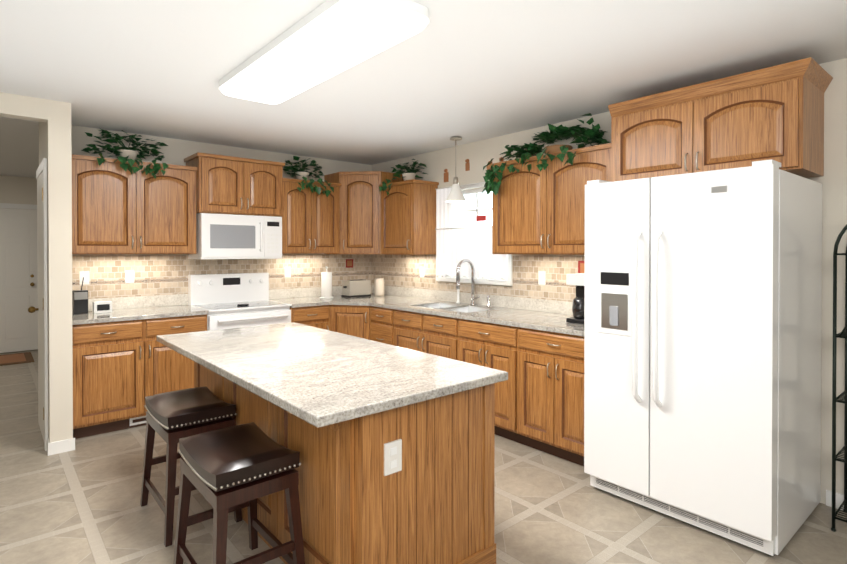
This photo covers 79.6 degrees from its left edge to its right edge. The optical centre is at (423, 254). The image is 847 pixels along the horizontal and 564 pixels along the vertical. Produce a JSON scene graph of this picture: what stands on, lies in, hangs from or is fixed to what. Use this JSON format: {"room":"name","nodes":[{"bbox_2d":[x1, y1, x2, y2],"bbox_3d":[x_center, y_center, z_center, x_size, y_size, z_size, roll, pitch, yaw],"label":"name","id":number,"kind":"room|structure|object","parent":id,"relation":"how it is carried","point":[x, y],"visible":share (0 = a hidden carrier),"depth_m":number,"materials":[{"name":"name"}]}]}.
{"room":"kitchen","nodes":[
{"label":"kitchen","id":0,"kind":"room"},
{"bbox_2d":[0,92,75,442],"bbox_3d":[-3.789,0.165,2.668,3.205,2.500,0.120,0,1,-41],"label":"wall","id":1,"kind":"structure","parent":0,"point":[62,138],"depth_m":3.62,"materials":[{"name":"paint"}]},
{"bbox_2d":[0,203,36,209],"bbox_3d":[-5.915,0.328,7.124,0.960,2.110,0.020,0,1,-41],"label":"door frame","id":2,"kind":"structure","parent":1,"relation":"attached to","point":[17,206],"depth_m":7.23,"materials":[{"name":"white"}]},
{"bbox_2d":[0,208,37,352],"bbox_3d":[-5.882,0.359,7.085,0.814,2.023,0.080,0,1,-41],"label":"hall door","id":3,"kind":"structure","parent":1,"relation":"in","point":[18,278],"depth_m":7.22,"materials":[{"name":"white paint"}]},
{"bbox_2d":[28,158,47,450],"bbox_3d":[-2.979,0.356,3.913,0.082,2.100,0.760,0,1,-41],"label":"door","id":4,"kind":"structure","parent":1,"relation":"attached to","point":[41,178],"depth_m":3.83,"materials":[{"name":"white wood"}]},
{"bbox_2d":[46,439,54,455],"bbox_3d":[-2.910,1.364,3.912,0.032,0.085,0.882,0,1,-41],"label":"baseboard","id":5,"kind":"structure","parent":1,"relation":"attached to","point":[50,446],"depth_m":3.58,"materials":[{"name":"white"}]},
{"bbox_2d":[76,126,371,309],"bbox_3d":[-1.935,0.146,5.265,3.260,2.500,0.120,0,1,-41],"label":"wall","id":6,"kind":"structure","parent":0,"point":[176,150],"depth_m":4.90,"materials":[{"name":"paint"}]},
{"bbox_2d":[72,154,197,253],"bbox_3d":[-2.543,-0.403,4.430,0.982,0.790,0.349,0,1,-41],"label":"upper cabinet","id":7,"kind":"object","parent":6,"relation":"attached to","point":[115,210],"depth_m":4.27,"materials":[{"name":"brown wood"}]},
{"bbox_2d":[81,129,167,178],"bbox_3d":[-2.506,-0.859,4.327,0.665,0.438,0.427,0,1,-41],"label":"ivy plant","id":8,"kind":"object","parent":7,"relation":"on","point":[125,154],"visible":0.98,"depth_m":4.34,"materials":[{"name":"green plant"}]},
{"bbox_2d":[72,254,371,310],"bbox_3d":[-1.840,0.238,5.258,3.120,0.475,0.011,0,1,-41],"label":"backsplash","id":9,"kind":"structure","parent":6,"relation":"attached to","point":[160,280],"depth_m":4.84,"materials":[{"name":"tile"}]},
{"bbox_2d":[80,271,88,284],"bbox_3d":[-2.897,0.196,4.344,0.070,0.115,0.006,0,1,-41],"label":"electrical outlet plate","id":10,"kind":"object","parent":9,"relation":"attached to","point":[85,274],"depth_m":4.34,"materials":[{"name":"white plastic"}]},
{"bbox_2d":[125,270,133,282],"bbox_3d":[-2.638,0.194,4.565,0.070,0.115,0.006,0,1,-41],"label":"electrical outlet plate","id":11,"kind":"object","parent":9,"relation":"attached to","point":[129,276],"depth_m":4.56,"materials":[{"name":"white plastic"}]},
{"bbox_2d":[285,267,290,276],"bbox_3d":[-1.483,0.187,5.552,0.070,0.115,0.006,0,1,-41],"label":"electrical outlet plate","id":12,"kind":"object","parent":9,"relation":"attached to","point":[287,269],"depth_m":5.55,"materials":[{"name":"white plastic"}]},
{"bbox_2d":[346,259,352,267],"bbox_3d":[-0.882,0.101,6.065,0.100,0.100,0.005,0,1,-41],"label":"decorative tile","id":13,"kind":"object","parent":9,"relation":"attached to","point":[349,262],"depth_m":6.06,"materials":[{"name":"brown tile"}]},
{"bbox_2d":[184,152,283,216],"bbox_3d":[-1.840,-0.655,4.979,0.799,0.535,0.424,0,1,-41],"label":"upper cabinet","id":14,"kind":"object","parent":6,"relation":"attached to","point":[224,184],"depth_m":4.78,"materials":[{"name":"brown wood"}]},
{"bbox_2d":[188,213,281,258],"bbox_3d":[-1.821,-0.173,4.960,0.772,0.419,0.455,0,1,-41],"label":"microwave","id":15,"kind":"object","parent":14,"relation":"attached to","point":[225,236],"visible":1,"depth_m":4.79,"materials":[{"name":"white plastic"}]},
{"bbox_2d":[282,178,339,253],"bbox_3d":[-1.293,-0.401,5.498,0.698,0.770,0.349,0,1,-41],"label":"upper cabinet","id":16,"kind":"object","parent":6,"relation":"attached to","point":[310,221],"depth_m":5.35,"materials":[{"name":"brown wood"}]},
{"bbox_2d":[283,156,333,196],"bbox_3d":[-1.232,-0.830,5.416,0.529,0.449,0.428,0,1,-41],"label":"ivy plant","id":17,"kind":"object","parent":16,"relation":"on","point":[303,175],"visible":1,"depth_m":5.41,"materials":[{"name":"green plant"}]},
{"bbox_2d":[0,350,846,563],"bbox_3d":[-1.959,1.463,2.932,6.620,0.100,11.790,0,1,-41],"label":"floor","id":18,"kind":"structure","parent":0,"point":[80,504],"depth_m":2.74,"materials":[{"name":"tile"}]},
{"bbox_2d":[0,352,33,365],"bbox_3d":[-5.667,1.379,6.571,0.970,0.013,0.800,0,1,-41],"label":"rug","id":19,"kind":"object","parent":18,"relation":"on","point":[15,358],"visible":1,"depth_m":6.74,"materials":[{"name":"brown carpet"}]},
{"bbox_2d":[72,315,206,438],"bbox_3d":[-2.453,0.961,4.340,0.988,0.884,0.619,0,1,-41],"label":"base cabinet","id":20,"kind":"object","parent":18,"relation":"on","point":[122,370],"depth_m":4.01,"materials":[{"name":"brown wood"}]},
{"bbox_2d":[72,305,207,324],"bbox_3d":[-2.449,0.500,4.333,0.990,0.034,0.628,0,1,-41],"label":"countertop","id":21,"kind":"structure","parent":20,"relation":"on","point":[129,314],"depth_m":4.21,"materials":[{"name":"stone"}]},
{"bbox_2d":[72,277,87,314],"bbox_3d":[-2.831,0.333,4.191,0.100,0.301,0.110,0,1,-41],"label":"gadget","id":22,"kind":"object","parent":21,"relation":"on","point":[79,301],"depth_m":4.16,"materials":[{"name":"black plastic"}]},
{"bbox_2d":[92,301,111,312],"bbox_3d":[-2.705,0.437,4.283,0.130,0.090,0.095,0,1,-41],"label":"gadget","id":23,"kind":"object","parent":21,"relation":"on","point":[98,306],"depth_m":4.25,"materials":[{"name":"white plastic"}]},
{"bbox_2d":[140,387,241,546],"bbox_3d":[-1.284,1.099,2.789,0.375,0.631,0.545,0,1,-41],"label":"bar stool","id":24,"kind":"object","parent":18,"relation":"on","point":[173,418],"visible":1,"depth_m":2.65,"materials":[{"name":"leather"}]},
{"bbox_2d":[173,422,304,563],"bbox_3d":[-0.786,1.104,2.149,0.375,0.631,0.545,0,1,-41],"label":"bar stool","id":25,"kind":"object","parent":18,"relation":"on","point":[225,471],"visible":1,"depth_m":2.05,"materials":[{"name":"leather"}]},
{"bbox_2d":[188,273,291,330],"bbox_3d":[-1.750,0.794,4.884,0.776,1.210,0.673,0,1,-41],"label":"range","id":26,"kind":"object","parent":18,"relation":"on","point":[233,300],"visible":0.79,"depth_m":4.88,"materials":[{"name":"white metal"}]},
{"bbox_2d":[290,305,327,329],"bbox_3d":[-1.315,0.954,5.311,0.425,0.884,0.619,0,1,-41],"label":"base cabinet","id":27,"kind":"object","parent":18,"relation":"on","point":[314,316],"depth_m":5.08,"materials":[{"name":"brown wood"}]},
{"bbox_2d":[177,352,495,563],"bbox_3d":[-0.663,0.989,2.806,0.892,0.850,2.024,0,1,-41],"label":"kitchen island","id":28,"kind":"object","parent":18,"relation":"on","point":[411,484],"visible":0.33,"depth_m":2.09,"materials":[{"name":"brown wood"}]},
{"bbox_2d":[156,322,507,427],"bbox_3d":[-0.672,0.543,2.792,0.965,0.038,2.125,0,1,-41],"label":"island countertop","id":29,"kind":"structure","parent":28,"relation":"on","point":[317,377],"depth_m":2.34,"materials":[{"name":"stone"}]},
{"bbox_2d":[328,305,371,339],"bbox_3d":[-0.750,0.963,5.175,0.275,0.868,0.342,0,1,-41],"label":"base cabinet","id":30,"kind":"object","parent":18,"relation":"on","point":[353,322],"depth_m":5.16,"materials":[{"name":"brown wood"}]},
{"bbox_2d":[340,305,375,340],"bbox_3d":[-0.690,0.952,5.629,0.938,0.884,0.948,0,1,-41],"label":"base cabinet","id":31,"kind":"object","parent":18,"relation":"on","point":[341,306],"depth_m":5.09,"materials":[{"name":"brown wood"}]},
{"bbox_2d":[269,296,367,307],"bbox_3d":[-1.119,0.494,5.250,0.654,0.034,0.963,0,1,-41],"label":"countertop","id":32,"kind":"structure","parent":31,"relation":"on","point":[302,301],"depth_m":5.21,"materials":[{"name":"stone"}]},
{"bbox_2d":[376,307,443,347],"bbox_3d":[-0.150,0.955,5.168,0.451,0.884,0.455,0,1,-41],"label":"base cabinet","id":33,"kind":"object","parent":18,"relation":"on","point":[390,323],"depth_m":4.80,"materials":[{"name":"brown wood"}]},
{"bbox_2d":[404,321,463,361],"bbox_3d":[0.261,1.051,4.687,0.451,0.700,0.810,0,1,-41],"label":"base cabinet","id":34,"kind":"object","parent":18,"relation":"on","point":[442,340],"depth_m":4.35,"materials":[{"name":"brown wood"}]},
{"bbox_2d":[464,319,583,465],"bbox_3d":[0.935,0.964,3.898,0.451,0.884,1.265,0,1,-41],"label":"base cabinet","id":35,"kind":"object","parent":18,"relation":"on","point":[540,405],"depth_m":3.58,"materials":[{"name":"brown wood"}]},
{"bbox_2d":[332,293,583,336],"bbox_3d":[0.221,0.564,4.734,0.711,0.172,3.488,0,1,-41],"label":"countertop","id":36,"kind":"structure","parent":35,"relation":"on","point":[542,321],"depth_m":4.27,"materials":[{"name":"stone"}]},
{"bbox_2d":[320,266,332,298],"bbox_3d":[-1.065,0.297,5.588,0.150,0.351,0.148,0,1,-41],"label":"paper towel holder","id":37,"kind":"object","parent":36,"relation":"on","point":[326,284],"visible":1,"depth_m":5.54,"materials":[{"name":"white paper"}]},
{"bbox_2d":[341,279,370,297],"bbox_3d":[-0.771,0.378,5.787,0.305,0.188,0.170,0,1,-41],"label":"toaster","id":38,"kind":"object","parent":36,"relation":"on","point":[356,288],"visible":1,"depth_m":5.72,"materials":[{"name":"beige metal"}]},
{"bbox_2d":[374,278,383,295],"bbox_3d":[-0.511,0.371,5.878,0.120,0.200,0.120,0,1,-41],"label":"crock","id":39,"kind":"object","parent":36,"relation":"on","point":[378,286],"visible":1,"depth_m":5.83,"materials":[{"name":"beige ceramic"}]},
{"bbox_2d":[456,259,490,306],"bbox_3d":[0.400,0.257,4.802,0.247,0.444,0.442,0,1,-41],"label":"faucet","id":40,"kind":"object","parent":36,"relation":"on","point":[460,263],"visible":1,"depth_m":4.84,"materials":[{"name":"silver metal"}]},
{"bbox_2d":[566,273,584,323],"bbox_3d":[1.162,0.312,3.689,0.200,0.350,0.160,0,1,-41],"label":"coffee maker","id":41,"kind":"object","parent":36,"relation":"on","point":[578,304],"visible":0.6,"depth_m":3.63,"materials":[{"name":"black plastic"}]},
{"bbox_2d":[584,159,821,555],"bbox_3d":[1.576,0.487,2.926,0.943,1.852,0.960,0,1,-41],"label":"refrigerator","id":42,"kind":"object","parent":18,"relation":"on","point":[702,346],"visible":1,"depth_m":2.58,"materials":[{"name":"white metal"}]},
{"bbox_2d":[831,225,846,531],"bbox_3d":[2.421,0.552,2.451,0.310,1.741,0.664,0,1,-41],"label":"rack","id":43,"kind":"object","parent":18,"relation":"on","point":[835,399],"visible":1,"depth_m":2.60,"materials":[{"name":"black metal"}]},
{"bbox_2d":[0,0,846,177],"bbox_3d":[-1.959,-1.137,2.913,6.620,0.100,11.790,0,1,-41],"label":"ceiling","id":44,"kind":"structure","parent":0,"point":[468,71],"depth_m":2.90,"materials":[{"name":"white paint"}]},
{"bbox_2d":[219,0,428,103],"bbox_3d":[-0.630,-1.041,2.728,0.410,0.087,1.620,0,1,-41],"label":"ceiling light fixture","id":45,"kind":"object","parent":44,"relation":"attached to","point":[325,40],"visible":1,"depth_m":2.45,"materials":[{"name":"white plastic"}]},
{"bbox_2d":[445,137,465,202],"bbox_3d":[0.302,-0.799,4.749,0.196,0.599,0.196,0,1,-41],"label":"pendant light","id":46,"kind":"object","parent":44,"relation":"hanging from","point":[455,195],"visible":0.98,"depth_m":4.71,"materials":[{"name":"white glass"}]},
{"bbox_2d":[372,58,846,503],"bbox_3d":[0.512,0.148,5.033,0.120,2.500,11.790,0,1,-41],"label":"wall","id":47,"kind":"structure","parent":0,"point":[834,180],"depth_m":2.87,"materials":[{"name":"paint"}]},
{"bbox_2d":[324,171,403,253],"bbox_3d":[-0.677,-0.463,5.820,0.658,0.910,0.658,0,1,-41],"label":"upper cabinet","id":48,"kind":"object","parent":47,"relation":"attached to","point":[359,190],"depth_m":5.57,"materials":[{"name":"brown wood"}]},
{"bbox_2d":[380,179,438,254],"bbox_3d":[-0.164,-0.386,5.457,0.350,0.760,0.558,0,1,-41],"label":"upper cabinet","id":49,"kind":"object","parent":47,"relation":"attached to","point":[408,212],"depth_m":5.27,"materials":[{"name":"brown wood"}]},
{"bbox_2d":[379,159,426,195],"bbox_3d":[-0.223,-0.822,5.387,0.462,0.410,0.416,0,1,-41],"label":"ivy plant","id":50,"kind":"object","parent":49,"relation":"on","point":[409,174],"visible":0.96,"depth_m":5.41,"materials":[{"name":"green plant"}]},
{"bbox_2d":[444,157,503,181],"bbox_3d":[0.475,-0.851,4.972,0.048,0.198,0.815,0,1,-41],"label":"wall sign","id":51,"kind":"object","parent":47,"relation":"attached to","point":[446,174],"visible":0.65,"depth_m":5.03,"materials":[{"name":"brown"}]},
{"bbox_2d":[436,183,512,285],"bbox_3d":[0.500,-0.212,4.988,0.114,0.970,1.010,0,1,-41],"label":"window","id":52,"kind":"structure","parent":47,"relation":"in","point":[502,281],"depth_m":4.96,"materials":[{"name":"white"}]},
{"bbox_2d":[435,182,485,228],"bbox_3d":[0.449,-0.482,4.949,0.021,0.421,0.990,0,1,-41],"label":"panel","id":53,"kind":"object","parent":52,"relation":"hanging from","point":[443,214],"visible":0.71,"depth_m":5.25,"materials":[{"name":"white fabric"}]},
{"bbox_2d":[435,226,506,279],"bbox_3d":[0.443,-0.017,4.941,0.020,0.511,0.980,0,1,-41],"label":"cafe curtain","id":54,"kind":"object","parent":52,"relation":"hanging from","point":[455,247],"visible":0.81,"depth_m":4.96,"materials":[{"name":"white fabric"}]},
{"bbox_2d":[372,254,584,314],"bbox_3d":[0.484,0.240,4.963,0.011,0.475,3.478,0,1,-41],"label":"backsplash","id":55,"kind":"structure","parent":47,"relation":"attached to","point":[400,273],"depth_m":4.69,"materials":[{"name":"tile"}]},
{"bbox_2d":[420,267,423,277],"bbox_3d":[-0.016,0.187,5.536,0.004,0.115,0.070,0,1,-41],"label":"electrical outlet plate","id":56,"kind":"object","parent":55,"relation":"attached to","point":[421,268],"depth_m":5.53,"materials":[{"name":"white plastic"}]},
{"bbox_2d":[538,271,545,284],"bbox_3d":[1.011,0.196,4.335,0.004,0.115,0.070,0,1,-41],"label":"electrical outlet plate","id":57,"kind":"object","parent":55,"relation":"attached to","point":[541,274],"depth_m":4.33,"materials":[{"name":"white plastic"}]},
{"bbox_2d":[578,261,584,272],"bbox_3d":[1.277,0.105,4.023,0.005,0.120,0.120,0,1,-41],"label":"electrical outlet plate","id":58,"kind":"object","parent":55,"relation":"attached to","point":[581,264],"depth_m":4.04,"materials":[{"name":"orange plastic"}]},
{"bbox_2d":[490,143,607,254],"bbox_3d":[1.076,-0.390,4.005,0.350,0.770,1.140,0,1,-41],"label":"upper cabinet","id":59,"kind":"object","parent":47,"relation":"attached to","point":[534,211],"depth_m":3.90,"materials":[{"name":"brown wood"}]},
{"bbox_2d":[481,113,610,194],"bbox_3d":[0.953,-0.763,4.043,0.484,0.561,1.029,0,1,-41],"label":"garland","id":60,"kind":"object","parent":59,"relation":"on","point":[594,134],"visible":1,"depth_m":3.95,"materials":[{"name":"green plant"}]},
{"bbox_2d":[608,65,827,181],"bbox_3d":[1.754,-0.699,3.132,0.450,0.500,1.055,0,1,-41],"label":"upper cabinet","id":61,"kind":"object","parent":47,"relation":"attached to","point":[775,113],"depth_m":2.86,"materials":[{"name":"brown wood"}]},
{"bbox_2d":[826,490,843,509],"bbox_3d":[3.245,1.380,1.742,0.012,0.085,2.980,0,1,-41],"label":"baseboard","id":62,"kind":"structure","parent":47,"relation":"attached to","point":[839,497],"depth_m":2.83,"materials":[{"name":"white"}]},
{"label":"outside","id":63,"kind":"structure","parent":0,"visible":0},
{"bbox_2d":[452,192,507,257],"bbox_3d":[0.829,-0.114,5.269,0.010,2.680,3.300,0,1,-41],"label":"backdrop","id":64,"kind":"structure","parent":63,"point":[465,219],"depth_m":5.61,"materials":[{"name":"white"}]}
]}

